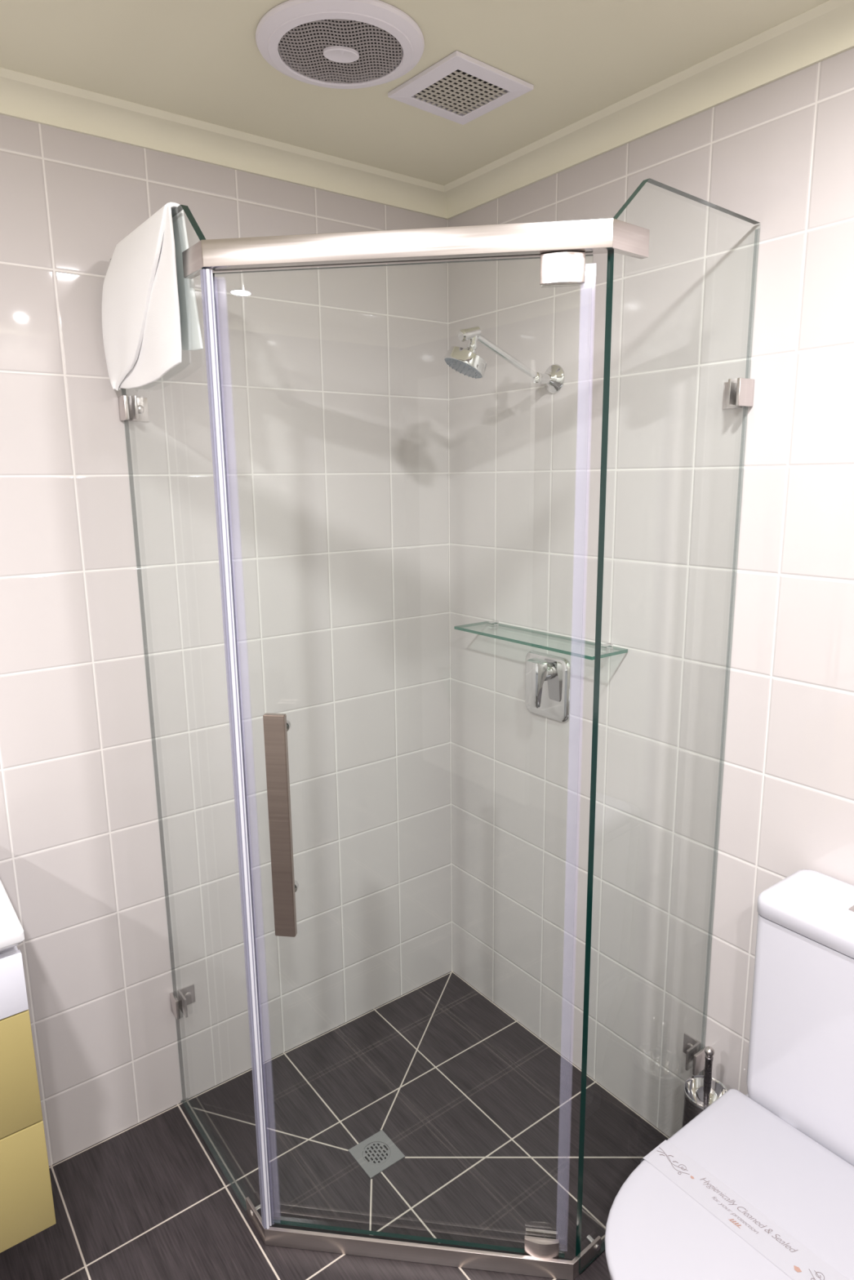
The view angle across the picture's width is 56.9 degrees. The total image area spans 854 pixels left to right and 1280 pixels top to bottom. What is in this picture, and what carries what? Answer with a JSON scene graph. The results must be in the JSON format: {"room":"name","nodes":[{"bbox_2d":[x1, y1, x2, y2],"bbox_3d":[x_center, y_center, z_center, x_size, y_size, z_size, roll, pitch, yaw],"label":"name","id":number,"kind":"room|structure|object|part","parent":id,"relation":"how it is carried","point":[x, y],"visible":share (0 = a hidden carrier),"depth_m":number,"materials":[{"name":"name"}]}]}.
{"room":"bathroom","nodes":[
{"label":"bathroom","id":0,"kind":"room"},
{"bbox_2d":[0,114,452,1166],"bbox_3d":[-1.200,0.146,1.431,3.280,2.290,0.080,-9,14,-36],"label":"wall","id":1,"kind":"structure","parent":0,"point":[120,871],"depth_m":1.88,"materials":[{"name":"beige tile"}]},
{"bbox_2d":[0,880,56,1253],"bbox_3d":[-1.147,0.777,1.250,0.899,0.576,0.459,-9,14,-36],"label":"vanity unit","id":2,"kind":"object","parent":1,"relation":"attached to","point":[27,1209],"visible":1,"depth_m":1.33,"materials":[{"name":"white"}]},
{"bbox_2d":[0,880,24,952],"bbox_3d":[-1.150,0.516,1.196,0.899,0.042,0.459,-9,14,-36],"label":"countertop","id":3,"kind":"structure","parent":2,"relation":"on","point":[11,931],"depth_m":1.29,"materials":[{"name":"white"}]},
{"bbox_3d":[-1.022,0.621,1.046,0.886,0.102,0.018,-9,14,-36],"label":"drawer","id":4,"kind":"part","parent":2,"relation":"part of","materials":[{"name":"white"}]},
{"bbox_3d":[-1.020,0.778,1.078,0.886,0.212,0.018,-9,14,-36],"label":"drawer","id":5,"kind":"part","parent":2,"relation":"part of","materials":[{"name":"beige wood"}]},
{"bbox_3d":[-1.018,0.988,1.122,0.886,0.212,0.018,-9,14,-36],"label":"drawer","id":6,"kind":"part","parent":2,"relation":"part of","materials":[{"name":"beige wood"}]},
{"bbox_2d":[0,66,447,219],"bbox_3d":[-1.169,-0.938,1.150,3.120,0.054,0.064,-9,14,-36],"label":"trim","id":7,"kind":"structure","parent":1,"relation":"attached to","point":[24,96],"depth_m":1.67,"materials":[{"name":"paint"}]},
{"bbox_2d":[0,970,669,1279],"bbox_3d":[-0.414,1.503,0.667,3.280,0.080,2.640,-9,14,-36],"label":"floor","id":8,"kind":"structure","parent":0,"point":[474,1102],"depth_m":1.84,"materials":[{"name":"tile"}]},
{"bbox_2d":[347,1129,404,1178],"bbox_3d":[-0.119,1.212,1.860,0.097,0.002,0.097,-9,14,-36],"label":"floor drain","id":9,"kind":"object","parent":8,"relation":"on","point":[375,1157],"visible":1,"depth_m":1.86,"materials":[{"name":"grey metal"}]},
{"bbox_2d":[362,1143,387,1163],"bbox_3d":[-0.119,1.213,1.860,0.066,0.001,0.066,-9,14,-36],"label":"floor drain","id":10,"kind":"object","parent":9,"relation":"on","point":[372,1153],"depth_m":1.86,"materials":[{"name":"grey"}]},
{"bbox_2d":[110,177,759,1279],"bbox_3d":[-0.030,0.243,1.579,1.284,2.012,0.405,1,12,7],"label":"shower enclosure","id":11,"kind":"object","parent":8,"relation":"on","point":[562,247],"visible":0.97,"depth_m":1.38,"materials":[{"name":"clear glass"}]},
{"bbox_2d":[101,202,203,391],"bbox_3d":[-0.523,-0.627,1.482,0.067,0.281,0.386,-10,15,-40],"label":"towel","id":12,"kind":"object","parent":11,"relation":"hanging from","point":[149,313],"visible":0.99,"depth_m":1.42,"materials":[{"name":"white fabric"}]},
{"bbox_3d":[-0.491,0.237,1.635,0.012,2.005,0.477,-9,14,-36],"label":"fixed panel","id":13,"kind":"part","parent":11,"relation":"part of","materials":[{"name":"clear glass"}]},
{"bbox_3d":[-0.266,0.341,1.429,0.039,0.429,0.013,1,12,8],"label":"handle","id":14,"kind":"part","parent":11,"relation":"part of","materials":[{"name":"metal"}]},
{"bbox_3d":[-0.037,0.318,1.434,0.609,1.863,0.009,1,12,8],"label":"door","id":15,"kind":"part","parent":11,"relation":"part of","materials":[{"name":"clear glass"}]},
{"bbox_3d":[-0.035,-0.619,1.248,0.762,0.041,0.076,1,12,7],"label":"header rail","id":16,"kind":"part","parent":11,"relation":"part of","materials":[{"name":"metal"}]},
{"bbox_3d":[0.231,1.212,1.591,0.064,0.044,0.007,1,12,8],"label":"hinge plate","id":17,"kind":"part","parent":11,"relation":"part of","materials":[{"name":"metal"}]},
{"bbox_3d":[0.210,-0.573,1.225,0.064,0.043,0.007,1,12,8],"label":"hinge plate","id":18,"kind":"part","parent":11,"relation":"part of","materials":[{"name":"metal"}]},
{"bbox_3d":[0.451,0.251,1.504,0.422,2.008,0.012,-10,15,-39],"label":"fixed panel","id":19,"kind":"part","parent":11,"relation":"part of","materials":[{"name":"clear glass"}]},
{"bbox_2d":[681,1075,728,1128],"bbox_3d":[0.602,1.098,1.715,0.094,0.267,0.094,-9,14,-36],"label":"toilet brush holder","id":20,"kind":"object","parent":8,"relation":"on","point":[693,1106],"visible":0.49,"depth_m":1.71,"materials":[{"name":"metal"}]},
{"bbox_2d":[681,1093,702,1128],"bbox_3d":[0.602,1.101,1.716,0.091,0.261,0.091,-9,14,-36],"label":"canister","id":21,"kind":"object","parent":20,"relation":"on","point":[692,1102],"depth_m":1.68,"materials":[{"name":"metal"}]},
{"bbox_2d":[702,1046,714,1106],"bbox_3d":[0.600,0.937,1.682,0.020,0.152,0.020,-9,14,-36],"label":"toilet brush","id":22,"kind":"object","parent":20,"relation":"in","point":[708,1051],"visible":0.98,"depth_m":1.67,"materials":[{"name":"metal"}]},
{"bbox_2d":[604,869,853,1279],"bbox_3d":[0.572,0.906,1.269,0.679,0.824,0.359,-9,14,-36],"label":"toilet","id":23,"kind":"object","parent":8,"relation":"on","point":[785,1146],"visible":0.97,"depth_m":1.33,"materials":[{"name":"white ceramic"}]},
{"bbox_3d":[0.493,0.907,1.208,0.481,0.018,0.358,-9,14,-36],"label":"lid","id":24,"kind":"part","parent":23,"relation":"part of","materials":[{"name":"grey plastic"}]},
{"bbox_2d":[640,1139,848,1279],"bbox_3d":[0.497,0.912,1.213,0.062,0.033,0.367,-9,14,-36],"label":"band","id":25,"kind":"object","parent":23,"relation":"on","point":[768,1238],"visible":1,"depth_m":1.22,"materials":[{"name":"grey paper"}]},
{"bbox_3d":[0.768,0.492,1.339,0.174,0.040,0.359,-9,14,-36],"label":"cistern lid","id":26,"kind":"part","parent":23,"relation":"part of","materials":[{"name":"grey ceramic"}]},
{"bbox_2d":[0,0,828,185],"bbox_3d":[-0.441,-0.819,0.191,3.280,0.080,2.640,-9,14,-36],"label":"ceiling","id":27,"kind":"structure","parent":0,"point":[198,60],"depth_m":1.39,"materials":[{"name":"paint"}]},
{"bbox_2d":[255,0,424,88],"bbox_3d":[-0.147,-1.007,1.344,0.285,0.020,0.285,-9,14,-36],"label":"exhaust fan","id":28,"kind":"object","parent":27,"relation":"attached to","point":[337,44],"visible":1,"depth_m":1.32,"materials":[{"name":"white plastic"}]},
{"bbox_2d":[278,18,402,83],"bbox_3d":[-0.147,-1.003,1.345,0.215,0.001,0.216,-9,14,-36],"label":"grille","id":29,"kind":"object","parent":28,"relation":"attached to","point":[322,51],"depth_m":1.34,"materials":[{"name":"grey plastic"}]},
{"bbox_2d":[387,50,533,124],"bbox_3d":[0.064,-1.048,1.506,0.197,0.010,0.197,-10,15,-39],"label":"ceiling vent","id":30,"kind":"object","parent":27,"relation":"in","point":[460,88],"visible":1,"depth_m":1.49,"materials":[{"name":"white plastic"}]},
{"bbox_2d":[414,71,506,114],"bbox_3d":[0.064,-1.045,1.506,0.140,0.001,0.140,-9,14,-36],"label":"grille","id":31,"kind":"object","parent":30,"relation":"attached to","point":[446,92],"depth_m":1.51,"materials":[{"name":"beige plastic"}]},
{"bbox_2d":[448,48,853,1137],"bbox_3d":[0.873,0.140,1.340,0.080,2.290,2.560,-9,14,-36],"label":"wall","id":32,"kind":"structure","parent":0,"point":[725,757],"depth_m":1.71,"materials":[{"name":"beige tile"}]},
{"bbox_2d":[444,326,564,393],"bbox_3d":[0.173,-0.631,1.776,0.320,0.127,0.095,-9,14,-36],"label":"shower","id":33,"kind":"object","parent":32,"relation":"attached to","point":[466,362],"visible":1,"depth_m":1.72,"materials":[{"name":"silver metal"}]},
{"bbox_3d":[0.186,-0.637,1.780,0.200,0.092,0.016,-9,14,-36],"label":"arm","id":34,"kind":"part","parent":33,"relation":"part of","materials":[{"name":"silver metal"}]},
{"bbox_2d":[453,620,627,660],"bbox_3d":[0.267,-0.005,1.954,0.123,0.020,0.480,-9,14,-36],"label":"glass shelf","id":35,"kind":"object","parent":32,"relation":"attached to","point":[610,647],"visible":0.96,"depth_m":1.93,"materials":[{"name":"teal"}]},
{"bbox_2d":[524,650,571,722],"bbox_3d":[0.288,0.121,2.008,0.060,0.169,0.158,-9,14,-36],"label":"mixer tap","id":36,"kind":"object","parent":32,"relation":"attached to","point":[548,677],"visible":1,"depth_m":1.99,"materials":[{"name":"silver metal"}]},
{"bbox_3d":[0.276,0.109,1.996,0.031,0.120,0.047,-9,14,-36],"label":"lever","id":37,"kind":"part","parent":36,"relation":"part of","materials":[{"name":"silver metal"}]},
{"bbox_2d":[444,0,853,219],"bbox_3d":[0.778,-0.952,1.105,0.064,0.054,2.480,-9,14,-36],"label":"trim","id":38,"kind":"structure","parent":32,"relation":"attached to","point":[824,31],"depth_m":1.51,"materials":[{"name":"paint"}]}
]}

